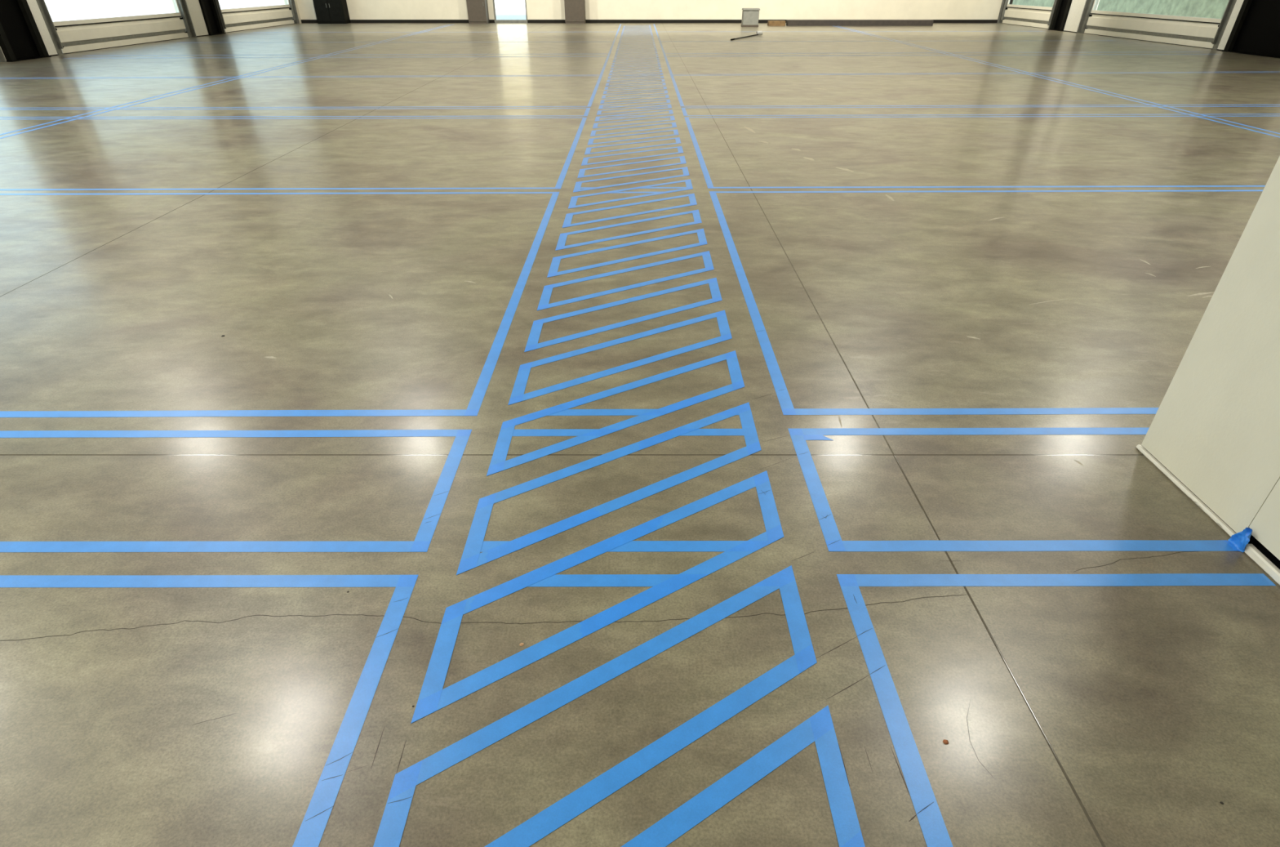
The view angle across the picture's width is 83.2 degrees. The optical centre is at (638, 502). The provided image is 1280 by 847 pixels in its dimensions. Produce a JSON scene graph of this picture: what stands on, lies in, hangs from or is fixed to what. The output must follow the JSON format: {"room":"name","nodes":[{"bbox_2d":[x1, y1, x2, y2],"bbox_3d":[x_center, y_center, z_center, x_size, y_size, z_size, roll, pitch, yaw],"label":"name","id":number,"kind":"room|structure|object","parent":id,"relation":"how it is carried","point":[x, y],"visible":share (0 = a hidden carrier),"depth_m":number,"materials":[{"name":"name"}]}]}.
{"room":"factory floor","nodes":[
{"label":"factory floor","id":0,"kind":"room"},
{"bbox_2d":[0,0,301,60],"bbox_3d":[-12.425,-9.657,9.546,0.350,7.000,36.800,0,36,0],"label":"wall","id":1,"kind":"structure","parent":0,"point":[172,1],"depth_m":25.70,"materials":[{"name":"beige paint"}]},
{"bbox_2d":[26,0,57,56],"bbox_3d":[-12.225,-11.256,13.614,0.049,4.800,0.340,0,36,0],"label":"door frame","id":2,"kind":"structure","parent":1,"relation":"attached to","point":[33,4],"depth_m":14.75,"materials":[{"name":"metal"}]},
{"bbox_2d":[35,0,196,54],"bbox_3d":[-12.277,-13.010,16.195,0.145,4.600,5.860,0,36,0],"label":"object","id":3,"kind":"structure","parent":1,"relation":"in","point":[86,34],"depth_m":16.96,"materials":[{"name":"beige metal"}]},
{"bbox_2d":[185,0,208,36],"bbox_3d":[-12.225,-15.026,18.797,0.049,4.800,0.680,0,36,0],"label":"door frame","id":4,"kind":"structure","parent":1,"relation":"attached to","point":[193,6],"depth_m":19.94,"materials":[{"name":"metal"}]},
{"bbox_2d":[215,0,299,32],"bbox_3d":[-12.277,-17.421,22.261,0.145,4.600,5.860,0,36,0],"label":"door","id":5,"kind":"structure","parent":1,"relation":"in","point":[233,20],"depth_m":23.25,"materials":[{"name":"beige metal"}]},
{"bbox_2d":[0,22,1279,846],"bbox_3d":[0.425,-6.797,11.564,26.150,0.001,36.700,0,36,0],"label":"floor","id":6,"kind":"structure","parent":0,"point":[1068,716],"depth_m":2.59,"materials":[{"name":"concrete"}]},
{"bbox_2d":[0,0,50,62],"bbox_3d":[-12.190,-11.716,12.376,0.120,7.000,1.140,0,36,0],"label":"column","id":7,"kind":"structure","parent":6,"relation":"on","point":[20,37],"depth_m":14.24,"materials":[{"name":"black metal"}]},
{"bbox_2d":[0,574,416,586],"bbox_3d":[-3.472,0.212,1.926,5.756,0.001,0.050,0,36,0],"label":"tape line","id":8,"kind":"object","parent":6,"relation":"on","point":[6,580],"visible":1,"depth_m":1.93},
{"bbox_2d":[198,0,226,35],"bbox_3d":[-12.190,-16.377,18.785,0.120,7.000,0.890,0,36,0],"label":"column","id":9,"kind":"structure","parent":6,"relation":"on","point":[209,8],"depth_m":20.65,"materials":[{"name":"black metal"}]},
{"bbox_2d":[0,541,431,551],"bbox_3d":[-3.472,0.127,2.042,5.756,0.001,0.050,0,36,0],"label":"tape line","id":10,"kind":"object","parent":6,"relation":"on","point":[5,546],"visible":1,"depth_m":2.04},
{"bbox_2d":[0,24,448,134],"bbox_3d":[-6.609,-9.092,14.717,0.048,0.001,26.500,0,36,0],"label":"tape line","id":11,"kind":"object","parent":6,"relation":"on","point":[446,24],"visible":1,"depth_m":10.10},
{"bbox_2d":[0,24,452,138],"bbox_3d":[-6.466,-9.092,14.717,0.048,0.001,26.500,0,36,0],"label":"tape line","id":12,"kind":"object","parent":6,"relation":"on","point":[451,24],"visible":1,"depth_m":9.62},
{"bbox_2d":[0,408,466,417],"bbox_3d":[-3.472,-0.325,2.664,5.756,0.001,0.051,0,36,0],"label":"tape line","id":13,"kind":"object","parent":6,"relation":"on","point":[453,411],"visible":1,"depth_m":2.68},
{"bbox_2d":[0,429,471,437],"bbox_3d":[-3.472,-0.238,2.545,5.756,0.001,0.050,0,36,0],"label":"tape line","id":14,"kind":"object","parent":6,"relation":"on","point":[331,433],"visible":1,"depth_m":2.56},
{"bbox_2d":[0,191,552,195],"bbox_3d":[-3.542,-2.316,5.401,5.897,0.001,0.051,0,36,-1],"label":"tape line","id":15,"kind":"object","parent":6,"relation":"on","point":[357,192],"visible":1,"depth_m":5.42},
{"bbox_2d":[0,186,555,190],"bbox_3d":[-3.542,-2.402,5.520,5.897,0.001,0.051,0,36,-1],"label":"tape line","id":16,"kind":"object","parent":6,"relation":"on","point":[503,187],"visible":1,"depth_m":5.52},
{"bbox_2d":[0,117,557,119],"bbox_3d":[-5.047,-4.424,8.299,8.908,0.001,0.051,-1,36,-1],"label":"tape line","id":17,"kind":"object","parent":6,"relation":"on","point":[295,117],"visible":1,"depth_m":8.33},
{"bbox_2d":[0,115,583,117],"bbox_3d":[-5.047,-4.508,8.415,8.908,0.001,0.052,-1,36,-1],"label":"tape line","id":18,"kind":"object","parent":6,"relation":"on","point":[515,115],"visible":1,"depth_m":8.43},
{"bbox_2d":[0,75,599,79],"bbox_3d":[-6.097,-6.938,11.756,11.020,0.001,0.052,-2,36,-2],"label":"tape line","id":19,"kind":"object","parent":6,"relation":"on","point":[596,75],"visible":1,"depth_m":11.78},
{"bbox_2d":[63,56,567,58],"bbox_3d":[-6.097,-9.095,14.722,11.017,0.001,0.053,-1,36,-2],"label":"tape line","id":20,"kind":"object","parent":6,"relation":"on","point":[504,56],"visible":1,"depth_m":14.70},
{"bbox_2d":[80,53,565,56],"bbox_3d":[-6.097,-9.448,15.207,11.017,0.001,0.053,-1,36,-2],"label":"tape line","id":21,"kind":"object","parent":6,"relation":"on","point":[504,54],"visible":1,"depth_m":15.25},
{"bbox_2d":[312,0,350,23],"bbox_3d":[-10.950,-17.658,25.689,1.000,0.950,0.578,0,36,0],"label":"base cabinet","id":22,"kind":"object","parent":6,"relation":"on","point":[327,11],"visible":1,"depth_m":25.58,"materials":[{"name":"black metal"}]},
{"bbox_2d":[73,106,591,107],"bbox_3d":[-5.197,-4.953,9.027,9.208,0.001,0.053,-1,36,-1],"label":"tape line","id":23,"kind":"object","parent":6,"relation":"on","point":[369,106],"visible":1,"depth_m":9.07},
{"bbox_2d":[83,107,586,109],"bbox_3d":[-5.197,-4.869,8.911,9.208,0.001,0.053,-1,36,-1],"label":"tape line","id":24,"kind":"object","parent":6,"relation":"on","point":[388,108],"visible":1,"depth_m":8.91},
{"bbox_2d":[78,74,599,77],"bbox_3d":[-6.097,-7.023,11.873,11.020,0.001,0.054,-2,36,-2],"label":"tape line","id":25,"kind":"object","parent":6,"relation":"on","point":[576,74],"visible":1,"depth_m":11.88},
{"bbox_2d":[93,53,608,55],"bbox_3d":[-6.097,-9.531,15.322,11.017,0.001,0.052,-1,36,-2],"label":"tape line","id":26,"kind":"object","parent":6,"relation":"on","point":[581,53],"visible":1,"depth_m":15.33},
{"bbox_2d":[100,55,607,57],"bbox_3d":[-6.097,-9.179,14.838,11.017,0.001,0.053,-1,36,-2],"label":"tape line","id":27,"kind":"object","parent":6,"relation":"on","point":[570,55],"visible":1,"depth_m":14.85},
{"bbox_2d":[292,574,417,846],"bbox_3d":[-0.617,0.801,1.115,0.050,0.001,2.062,0,36,0],"label":"tape","id":28,"kind":"object","parent":6,"relation":"on","point":[311,830],"visible":1,"depth_m":1.56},
{"bbox_2d":[409,429,471,551],"bbox_3d":[-0.618,-0.063,2.302,0.049,0.001,0.680,0,36,0],"label":"tape","id":29,"kind":"object","parent":6,"relation":"on","point":[424,536],"visible":1,"depth_m":2.25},
{"bbox_2d":[466,0,489,23],"bbox_3d":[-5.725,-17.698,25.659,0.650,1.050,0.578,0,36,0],"label":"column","id":30,"kind":"structure","parent":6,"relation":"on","point":[477,10],"depth_m":25.58,"materials":[{"name":"paint"}]},
{"bbox_2d":[480,540,532,551],"bbox_3d":[-0.387,0.124,2.047,0.210,0.001,0.048,0,36,0],"label":"tape offcut","id":31,"kind":"object","parent":6,"relation":"on","point":[486,545],"visible":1,"depth_m":2.05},
{"bbox_2d":[464,191,559,415],"bbox_3d":[-0.618,-1.337,4.054,0.048,0.001,3.452,0,36,0],"label":"tape","id":32,"kind":"object","parent":6,"relation":"on","point":[473,406],"visible":1,"depth_m":3.38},
{"bbox_2d":[512,428,620,435],"bbox_3d":[-0.273,-0.250,2.560,0.438,0.001,0.051,0,36,0],"label":"tape offcut","id":33,"kind":"object","parent":6,"relation":"on","point":[544,432],"visible":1,"depth_m":2.56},
{"bbox_2d":[554,117,586,188],"bbox_3d":[-0.618,-3.445,6.953,0.048,0.001,3.519,0,36,0],"label":"tape","id":34,"kind":"object","parent":6,"relation":"on","point":[565,168],"visible":1,"depth_m":6.53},
{"bbox_2d":[564,0,586,23],"bbox_3d":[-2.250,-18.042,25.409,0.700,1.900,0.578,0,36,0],"label":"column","id":35,"kind":"structure","parent":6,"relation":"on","point":[575,10],"depth_m":25.56,"materials":[{"name":"paint"}]},
{"bbox_2d":[373,564,817,846],"bbox_3d":[-0.037,0.464,1.578,1.324,0.001,0.291,-23,42,-28],"label":"tape outline","id":36,"kind":"object","parent":6,"relation":"on","point":[389,833],"visible":1,"depth_m":1.56},
{"bbox_2d":[410,470,783,723],"bbox_3d":[-0.037,0.184,1.963,1.318,0.001,0.290,-23,42,-28],"label":"tape outline","id":37,"kind":"object","parent":6,"relation":"on","point":[432,697],"visible":1,"depth_m":1.88},
{"bbox_2d":[587,23,621,106],"bbox_3d":[-0.618,-11.025,17.375,0.048,0.001,20.528,0,36,0],"label":"tape","id":38,"kind":"object","parent":6,"relation":"on","point":[594,91],"visible":1,"depth_m":12.18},
{"bbox_2d":[547,408,662,415],"bbox_3d":[-0.131,-0.337,2.680,0.582,0.001,0.052,0,36,0],"label":"tape offcut","id":39,"kind":"object","parent":6,"relation":"on","point":[567,411],"visible":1,"depth_m":2.68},
{"bbox_2d":[456,402,761,574],"bbox_3d":[-0.037,-0.096,2.348,1.312,0.001,0.290,-22,42,-28],"label":"tape outline","id":40,"kind":"object","parent":6,"relation":"on","point":[471,557],"visible":1,"depth_m":2.28},
{"bbox_2d":[528,573,699,586],"bbox_3d":[-0.093,0.208,1.931,0.571,0.001,0.049,0,36,0],"label":"tape offcut","id":41,"kind":"object","parent":6,"relation":"on","point":[571,580],"visible":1,"depth_m":1.93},
{"bbox_2d":[486,350,744,475],"bbox_3d":[-0.037,-0.376,2.732,1.307,0.001,0.290,-22,42,-27],"label":"tape outline","id":42,"kind":"object","parent":6,"relation":"on","point":[498,463],"visible":1,"depth_m":2.67},
{"bbox_2d":[507,310,732,404],"bbox_3d":[-0.037,-0.655,3.117,1.301,0.001,0.290,-22,41,-27],"label":"tape outline","id":43,"kind":"object","parent":6,"relation":"on","point":[517,394],"visible":1,"depth_m":3.07},
{"bbox_2d":[524,277,722,351],"bbox_3d":[-0.037,-0.935,3.502,1.295,0.001,0.289,-22,41,-27],"label":"tape outline","id":44,"kind":"object","parent":6,"relation":"on","point":[532,343],"visible":1,"depth_m":3.46},
{"bbox_2d":[537,250,714,310],"bbox_3d":[-0.037,-1.215,3.886,1.289,0.001,0.289,-22,41,-27],"label":"tape outline","id":45,"kind":"object","parent":6,"relation":"on","point":[547,291],"visible":1,"depth_m":3.85},
{"bbox_2d":[546,228,707,277],"bbox_3d":[-0.038,-1.495,4.271,1.283,0.001,0.289,-21,41,-27],"label":"tape outline","id":46,"kind":"object","parent":6,"relation":"on","point":[553,271],"visible":1,"depth_m":4.24},
{"bbox_2d":[555,208,702,250],"bbox_3d":[-0.038,-1.775,4.656,1.277,0.001,0.288,-21,41,-26],"label":"tape outline","id":47,"kind":"object","parent":6,"relation":"on","point":[562,237],"visible":1,"depth_m":4.62},
{"bbox_2d":[562,193,697,227],"bbox_3d":[-0.038,-2.054,5.041,1.272,0.001,0.288,-21,41,-26],"label":"tape outline","id":48,"kind":"object","parent":6,"relation":"on","point":[566,223],"visible":1,"depth_m":5.01},
{"bbox_2d":[568,178,693,208],"bbox_3d":[-0.038,-2.334,5.425,1.266,0.001,0.288,-21,41,-26],"label":"tape outline","id":49,"kind":"object","parent":6,"relation":"on","point":[573,201],"visible":1,"depth_m":5.39},
{"bbox_2d":[573,166,689,191],"bbox_3d":[-0.038,-2.614,5.810,1.260,0.001,0.287,-21,41,-26],"label":"tape outline","id":50,"kind":"object","parent":6,"relation":"on","point":[578,184],"visible":1,"depth_m":5.79},
{"bbox_2d":[577,155,686,177],"bbox_3d":[-0.038,-2.894,6.195,1.254,0.001,0.287,-20,41,-26],"label":"tape outline","id":51,"kind":"object","parent":6,"relation":"on","point":[581,172],"visible":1,"depth_m":6.17},
{"bbox_2d":[581,146,683,165],"bbox_3d":[-0.038,-3.174,6.580,1.249,0.001,0.287,-20,41,-25],"label":"tape outline","id":52,"kind":"object","parent":6,"relation":"on","point":[680,149],"visible":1,"depth_m":6.56},
{"bbox_2d":[584,137,680,154],"bbox_3d":[-0.038,-3.454,6.965,1.249,0.001,0.287,-20,41,-25],"label":"tape outline","id":53,"kind":"object","parent":6,"relation":"on","point":[588,150],"visible":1,"depth_m":6.95},
{"bbox_2d":[587,128,679,144],"bbox_3d":[-0.038,-3.734,7.350,1.249,0.001,0.287,-20,41,-25],"label":"tape outline","id":54,"kind":"object","parent":6,"relation":"on","point":[675,131],"visible":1,"depth_m":7.34},
{"bbox_2d":[590,121,676,136],"bbox_3d":[-0.038,-4.014,7.736,1.249,0.001,0.287,-20,41,-25],"label":"tape outline","id":55,"kind":"object","parent":6,"relation":"on","point":[673,124],"visible":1,"depth_m":7.70},
{"bbox_2d":[592,115,675,128],"bbox_3d":[-0.038,-4.295,8.121,1.249,0.001,0.287,-20,41,-25],"label":"tape outline","id":56,"kind":"object","parent":6,"relation":"on","point":[595,125],"visible":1,"depth_m":8.09},
{"bbox_2d":[595,109,673,120],"bbox_3d":[-0.038,-4.575,8.506,1.249,0.001,0.287,-20,41,-25],"label":"tape outline","id":57,"kind":"object","parent":6,"relation":"on","point":[670,111],"visible":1,"depth_m":8.48},
{"bbox_2d":[596,103,671,115],"bbox_3d":[-0.038,-4.855,8.892,1.249,0.001,0.287,-20,41,-25],"label":"tape outline","id":58,"kind":"object","parent":6,"relation":"on","point":[599,112],"visible":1,"depth_m":8.85},
{"bbox_2d":[598,98,670,108],"bbox_3d":[-0.038,-5.136,9.277,1.249,0.001,0.287,-20,41,-25],"label":"tape outline","id":59,"kind":"object","parent":6,"relation":"on","point":[668,100],"visible":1,"depth_m":9.25},
{"bbox_2d":[600,94,669,103],"bbox_3d":[-0.038,-5.416,9.662,1.249,0.001,0.287,-20,41,-25],"label":"tape outline","id":60,"kind":"object","parent":6,"relation":"on","point":[666,95],"visible":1,"depth_m":9.62},
{"bbox_2d":[601,89,667,98],"bbox_3d":[-0.038,-5.696,10.048,1.249,0.001,0.287,-20,41,-25],"label":"tape outline","id":61,"kind":"object","parent":6,"relation":"on","point":[666,91],"visible":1,"depth_m":10.03},
{"bbox_2d":[603,86,666,93],"bbox_3d":[-0.038,-5.976,10.433,1.249,0.001,0.287,-20,41,-25],"label":"tape outline","id":62,"kind":"object","parent":6,"relation":"on","point":[664,87],"visible":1,"depth_m":10.40},
{"bbox_2d":[604,82,666,89],"bbox_3d":[-0.038,-6.256,10.818,1.249,0.001,0.287,-20,41,-25],"label":"tape outline","id":63,"kind":"object","parent":6,"relation":"on","point":[664,83],"visible":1,"depth_m":10.79},
{"bbox_2d":[605,79,665,85],"bbox_3d":[-0.038,-6.537,11.204,1.249,0.001,0.287,-20,41,-25],"label":"tape outline","id":64,"kind":"object","parent":6,"relation":"on","point":[663,80],"visible":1,"depth_m":11.22},
{"bbox_2d":[607,191,663,193],"bbox_3d":[-0.014,-2.342,5.437,0.615,0.001,0.048,0,36,-1],"label":"tape offcut","id":65,"kind":"object","parent":6,"relation":"on","point":[638,191],"visible":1,"depth_m":5.44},
{"bbox_2d":[640,186,686,188],"bbox_3d":[0.168,-2.429,5.557,0.507,0.001,0.048,0,36,-1],"label":"tape offcut","id":66,"kind":"object","parent":6,"relation":"on","point":[646,187],"visible":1,"depth_m":5.54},
{"bbox_2d":[653,23,684,106],"bbox_3d":[0.561,-11.031,17.384,0.048,0.001,20.506,0,36,0],"label":"tape","id":67,"kind":"object","parent":6,"relation":"on","point":[678,95],"visible":1,"depth_m":12.07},
{"bbox_2d":[607,540,746,551],"bbox_3d":[0.113,0.123,2.048,0.568,0.001,0.049,0,36,0],"label":"tape offcut","id":68,"kind":"object","parent":6,"relation":"on","point":[633,545],"visible":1,"depth_m":2.05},
{"bbox_2d":[684,116,714,187],"bbox_3d":[0.561,-3.455,6.966,0.048,0.001,3.523,0,36,0],"label":"tape","id":69,"kind":"object","parent":6,"relation":"on","point":[704,170],"visible":1,"depth_m":6.55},
{"bbox_2d":[681,428,743,435],"bbox_3d":[0.241,-0.252,2.563,0.360,0.001,0.050,0,36,0],"label":"tape offcut","id":70,"kind":"object","parent":6,"relation":"on","point":[699,431],"visible":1,"depth_m":2.56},
{"bbox_2d":[686,31,776,31],"bbox_3d":[6.468,-14.398,22.013,11.866,0.001,0.052,-1,36,-1],"label":"tape line","id":71,"kind":"object","parent":6,"relation":"on","point":[686,31],"visible":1,"depth_m":21.95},
{"bbox_2d":[621,705,865,846],"bbox_3d":[-0.037,0.744,1.194,1.330,0.001,0.291,-23,42,-28],"label":"tape outline","id":72,"kind":"object","parent":6,"relation":"on","point":[819,728],"visible":1,"depth_m":1.44},
{"bbox_2d":[741,8,759,26],"bbox_3d":[3.740,-16.179,24.030,0.560,0.510,0.420,0,36,0],"label":"storage bin","id":73,"kind":"object","parent":6,"relation":"on","point":[750,16],"visible":1,"depth_m":23.89,"materials":[{"name":"grey plastic"}]},
{"bbox_2d":[709,191,795,414],"bbox_3d":[0.561,-1.343,4.063,0.048,0.001,3.459,0,36,0],"label":"tape","id":74,"kind":"object","parent":6,"relation":"on","point":[782,393],"visible":1,"depth_m":3.38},
{"bbox_2d":[767,20,785,26],"bbox_3d":[4.735,-16.412,24.664,0.570,0.140,0.300,0,36,0],"label":"timber","id":75,"kind":"object","parent":6,"relation":"on","point":[770,23],"visible":1,"depth_m":24.54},
{"bbox_2d":[788,428,845,551],"bbox_3d":[0.561,-0.065,2.306,0.048,0.001,0.684,0,36,0],"label":"tape","id":76,"kind":"object","parent":6,"relation":"on","point":[829,529],"visible":1,"depth_m":2.25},
{"bbox_2d":[802,434,832,439],"bbox_3d":[0.632,-0.230,2.532,0.104,0.001,0.039,0,36,0],"label":"tape","id":77,"kind":"object","parent":6,"relation":"on","point":[806,437],"visible":1,"depth_m":2.53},
{"bbox_2d":[786,19,933,26],"bbox_3d":[7.575,-16.435,24.679,4.950,0.160,0.350,0,36,0],"label":"timber","id":78,"kind":"object","parent":6,"relation":"on","point":[788,22],"visible":1,"depth_m":24.55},
{"bbox_2d":[661,40,1081,41],"bbox_3d":[6.468,-11.966,18.669,11.870,0.001,0.054,-1,36,-1],"label":"tape line","id":79,"kind":"object","parent":6,"relation":"on","point":[1014,40],"visible":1,"depth_m":18.77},
{"bbox_2d":[836,573,952,846],"bbox_3d":[0.560,0.800,1.116,0.050,0.001,2.064,0,36,0],"label":"tape","id":80,"kind":"object","parent":6,"relation":"on","point":[932,824],"visible":1,"depth_m":1.56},
{"bbox_2d":[810,53,1101,55],"bbox_3d":[6.468,-9.475,15.244,11.874,0.001,0.053,-1,36,-2],"label":"tape line","id":81,"kind":"object","parent":6,"relation":"on","point":[1042,54],"visible":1,"depth_m":15.33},
{"bbox_2d":[924,31,1006,31],"bbox_3d":[6.468,-14.314,21.898,11.866,0.001,0.054,-1,36,-1],"label":"tape line","id":82,"kind":"object","parent":6,"relation":"on","point":[925,31],"visible":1,"depth_m":21.95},
{"bbox_2d":[787,427,1148,435],"bbox_3d":[2.369,-0.259,2.572,3.663,0.001,0.050,0,36,0],"label":"tape line","id":83,"kind":"object","parent":6,"relation":"on","point":[824,431],"visible":0.72,"depth_m":2.56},
{"bbox_2d":[699,106,1237,107],"bbox_3d":[5.168,-4.979,9.063,9.265,0.001,0.053,-1,36,-1],"label":"tape line","id":84,"kind":"object","parent":6,"relation":"on","point":[1002,106],"visible":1,"depth_m":9.07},
{"bbox_2d":[781,407,1158,414],"bbox_3d":[2.369,-0.346,2.692,3.663,0.001,0.051,0,36,0],"label":"tape line","id":85,"kind":"object","parent":6,"relation":"on","point":[1067,410],"visible":0.78,"depth_m":2.69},
{"bbox_2d":[702,104,1238,106],"bbox_3d":[5.168,-5.062,9.178,9.265,0.001,0.054,-1,36,-1],"label":"tape line","id":86,"kind":"object","parent":6,"relation":"on","point":[1023,104],"visible":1,"depth_m":9.13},
{"bbox_2d":[827,51,1123,53],"bbox_3d":[6.468,-9.827,15.728,11.874,0.001,0.052,-1,36,-2],"label":"tape line","id":87,"kind":"object","parent":6,"relation":"on","point":[1065,51],"visible":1,"depth_m":15.76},
{"bbox_2d":[740,53,1221,56],"bbox_3d":[6.468,-9.391,15.129,11.874,0.001,0.052,-1,36,-2],"label":"tape line","id":88,"kind":"object","parent":6,"relation":"on","point":[1210,54],"visible":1,"depth_m":15.17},
{"bbox_2d":[688,115,1279,117],"bbox_3d":[5.019,-4.519,8.430,8.965,0.001,0.052,-1,36,-1],"label":"tape line","id":89,"kind":"object","parent":6,"relation":"on","point":[1268,115],"visible":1,"depth_m":8.43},
{"bbox_2d":[688,113,1279,115],"bbox_3d":[5.019,-4.603,8.545,8.965,0.001,0.052,-1,36,-1],"label":"tape line","id":90,"kind":"object","parent":6,"relation":"on","point":[1175,113],"visible":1,"depth_m":8.53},
{"bbox_2d":[707,185,1265,188],"bbox_3d":[3.558,-2.454,5.590,6.044,0.001,0.050,0,36,-1],"label":"tape line","id":91,"kind":"object","parent":6,"relation":"on","point":[1068,185],"visible":1,"depth_m":5.59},
{"bbox_2d":[715,189,1262,192],"bbox_3d":[3.558,-2.368,5.473,6.044,0.001,0.052,0,36,-1],"label":"tape line","id":92,"kind":"object","parent":6,"relation":"on","point":[1205,189],"visible":1,"depth_m":5.46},
{"bbox_2d":[738,71,1279,74],"bbox_3d":[6.468,-7.362,12.339,11.878,0.001,0.054,-2,36,-2],"label":"tape line","id":93,"kind":"object","parent":6,"relation":"on","point":[1233,71],"visible":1,"depth_m":12.29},
{"bbox_2d":[764,71,1279,75],"bbox_3d":[6.468,-7.278,12.224,11.878,0.001,0.052,-2,36,-2],"label":"tape line","id":94,"kind":"object","parent":6,"relation":"on","point":[1248,72],"visible":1,"depth_m":12.18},
{"bbox_2d":[842,527,1252,551],"bbox_3d":[1.122,0.094,2.026,1.170,0.074,0.058,0,36,0],"label":"tape line","id":95,"kind":"object","parent":6,"relation":"on","point":[1238,541],"visible":1,"depth_m":2.05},
{"bbox_2d":[835,26,1279,137],"bbox_3d":[6.582,-9.092,14.717,0.048,0.001,26.501,0,36,0],"label":"tape line","id":96,"kind":"object","parent":6,"relation":"on","point":[836,26],"visible":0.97,"depth_m":9.82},
{"bbox_2d":[840,26,1279,133],"bbox_3d":[6.723,-9.092,14.717,0.048,0.001,26.501,0,36,0],"label":"tape line","id":97,"kind":"object","parent":6,"relation":"on","point":[840,26],"visible":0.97,"depth_m":10.10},
{"bbox_2d":[1048,0,1072,31],"bbox_3d":[13.040,-17.559,20.411,0.120,7.000,0.870,0,36,0],"label":"column","id":98,"kind":"structure","parent":6,"relation":"on","point":[1062,7],"depth_m":22.31,"materials":[{"name":"black metal"}]},
{"bbox_2d":[854,573,1275,586],"bbox_3d":[1.116,0.207,1.933,1.158,0.001,0.051,0,36,0],"label":"tape line","id":99,"kind":"object","parent":6,"relation":"on","point":[1149,579],"visible":1,"depth_m":1.93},
{"bbox_2d":[1222,0,1279,57],"bbox_3d":[13.040,-12.231,13.084,0.120,7.000,2.190,0,36,0],"label":"column","id":100,"kind":"structure","parent":6,"relation":"on","point":[1255,30],"depth_m":15.22,"materials":[{"name":"black metal"}]},
{"bbox_2d":[296,0,1013,19],"bbox_3d":[0.425,-20.377,24.285,26.050,7.000,0.250,0,36,0],"label":"wall","id":101,"kind":"structure","parent":0,"point":[357,9],"depth_m":25.98,"materials":[{"name":"beige paint"}]},
{"bbox_2d":[493,0,527,22],"bbox_3d":[-4.620,-18.724,25.412,1.200,3.000,0.172,0,36,0],"label":"door","id":102,"kind":"structure","parent":101,"relation":"in","point":[494,5],"depth_m":26.23,"materials":[{"name":"metal"}]},
{"bbox_2d":[301,19,997,22],"bbox_3d":[0.425,-17.510,26.208,25.350,0.100,0.012,0,36,0],"label":"baseboard","id":103,"kind":"structure","parent":101,"relation":"attached to","point":[302,20],"depth_m":26.20,"materials":[{"name":"rubber"}]},
{"bbox_2d":[1009,0,1099,9],"bbox_3d":[13.275,-9.657,9.546,0.350,7.000,36.800,0,36,0],"label":"wall","id":104,"kind":"structure","parent":0,"point":[1098,1],"depth_m":21.07,"materials":[{"name":"beige paint"}]},
{"bbox_2d":[996,0,1057,28],"bbox_3d":[13.127,-18.098,23.191,0.145,4.600,4.160,0,36,0],"label":"door","id":105,"kind":"structure","parent":104,"relation":"in","point":[1037,16],"depth_m":24.41,"materials":[{"name":"beige metal"}]},
{"bbox_2d":[1063,0,1086,32],"bbox_3d":[13.075,-16.179,20.383,0.049,4.800,0.800,0,36,0],"label":"door frame","id":106,"kind":"structure","parent":104,"relation":"attached to","point":[1077,6],"depth_m":21.54,"materials":[{"name":"metal"}]},
{"bbox_2d":[1076,0,1236,49],"bbox_3d":[13.127,-13.966,17.510,0.145,4.600,6.410,0,36,0],"label":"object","id":107,"kind":"structure","parent":104,"relation":"in","point":[1190,31],"depth_m":18.23,"materials":[{"name":"beige metal"}]},
{"bbox_2d":[1217,0,1244,50],"bbox_3d":[13.075,-12.067,14.729,0.049,4.800,0.280,0,36,0],"label":"door frame","id":108,"kind":"structure","parent":104,"relation":"attached to","point":[1238,3],"depth_m":15.87,"materials":[{"name":"metal"}]},
{"bbox_2d":[1141,155,1279,533],"bbox_3d":[7.408,-2.865,0.207,11.384,7.000,0.505,0,36,0],"label":"wall","id":109,"kind":"structure","parent":0,"point":[1215,427],"depth_m":2.07,"materials":[{"name":"paint"}]},
{"bbox_2d":[1136,444,1235,536],"bbox_3d":[1.714,-0.047,2.269,0.012,0.014,0.501,0,36,0],"label":"baseboard","id":110,"kind":"structure","parent":109,"relation":"attached to","point":[1198,502],"depth_m":2.25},
{"bbox_2d":[1244,543,1279,585],"bbox_3d":[1.710,0.305,1.777,0.019,0.024,0.616,0,36,0],"label":"baseboard","id":111,"kind":"structure","parent":109,"relation":"attached to","point":[1251,550],"depth_m":1.97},
{"bbox_2d":[1248,478,1279,568],"bbox_3d":[2.066,-0.776,-2.666,0.700,7.000,6.600,0,36,0],"label":"wall","id":112,"kind":"structure","parent":109,"relation":"attached to","point":[1265,526],"depth_m":1.96,"materials":[{"name":"paint"}]},
{"label":"outside","id":113,"kind":"structure","parent":0,"visible":0},
{"bbox_2d":[44,0,526,21],"bbox_3d":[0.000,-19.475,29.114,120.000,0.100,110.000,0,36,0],"label":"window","id":114,"kind":"structure","parent":113,"point":[59,10],"depth_m":41.51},
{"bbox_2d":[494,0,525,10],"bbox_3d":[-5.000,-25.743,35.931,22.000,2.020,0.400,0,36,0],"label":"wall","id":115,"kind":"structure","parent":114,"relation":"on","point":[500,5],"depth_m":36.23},
{"bbox_2d":[1012,0,1229,18],"bbox_3d":[19.500,-15.406,16.617,1.000,8.020,75.000,0,36,0],"label":"hedge","id":116,"kind":"object","parent":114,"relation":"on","point":[1195,8],"depth_m":26.05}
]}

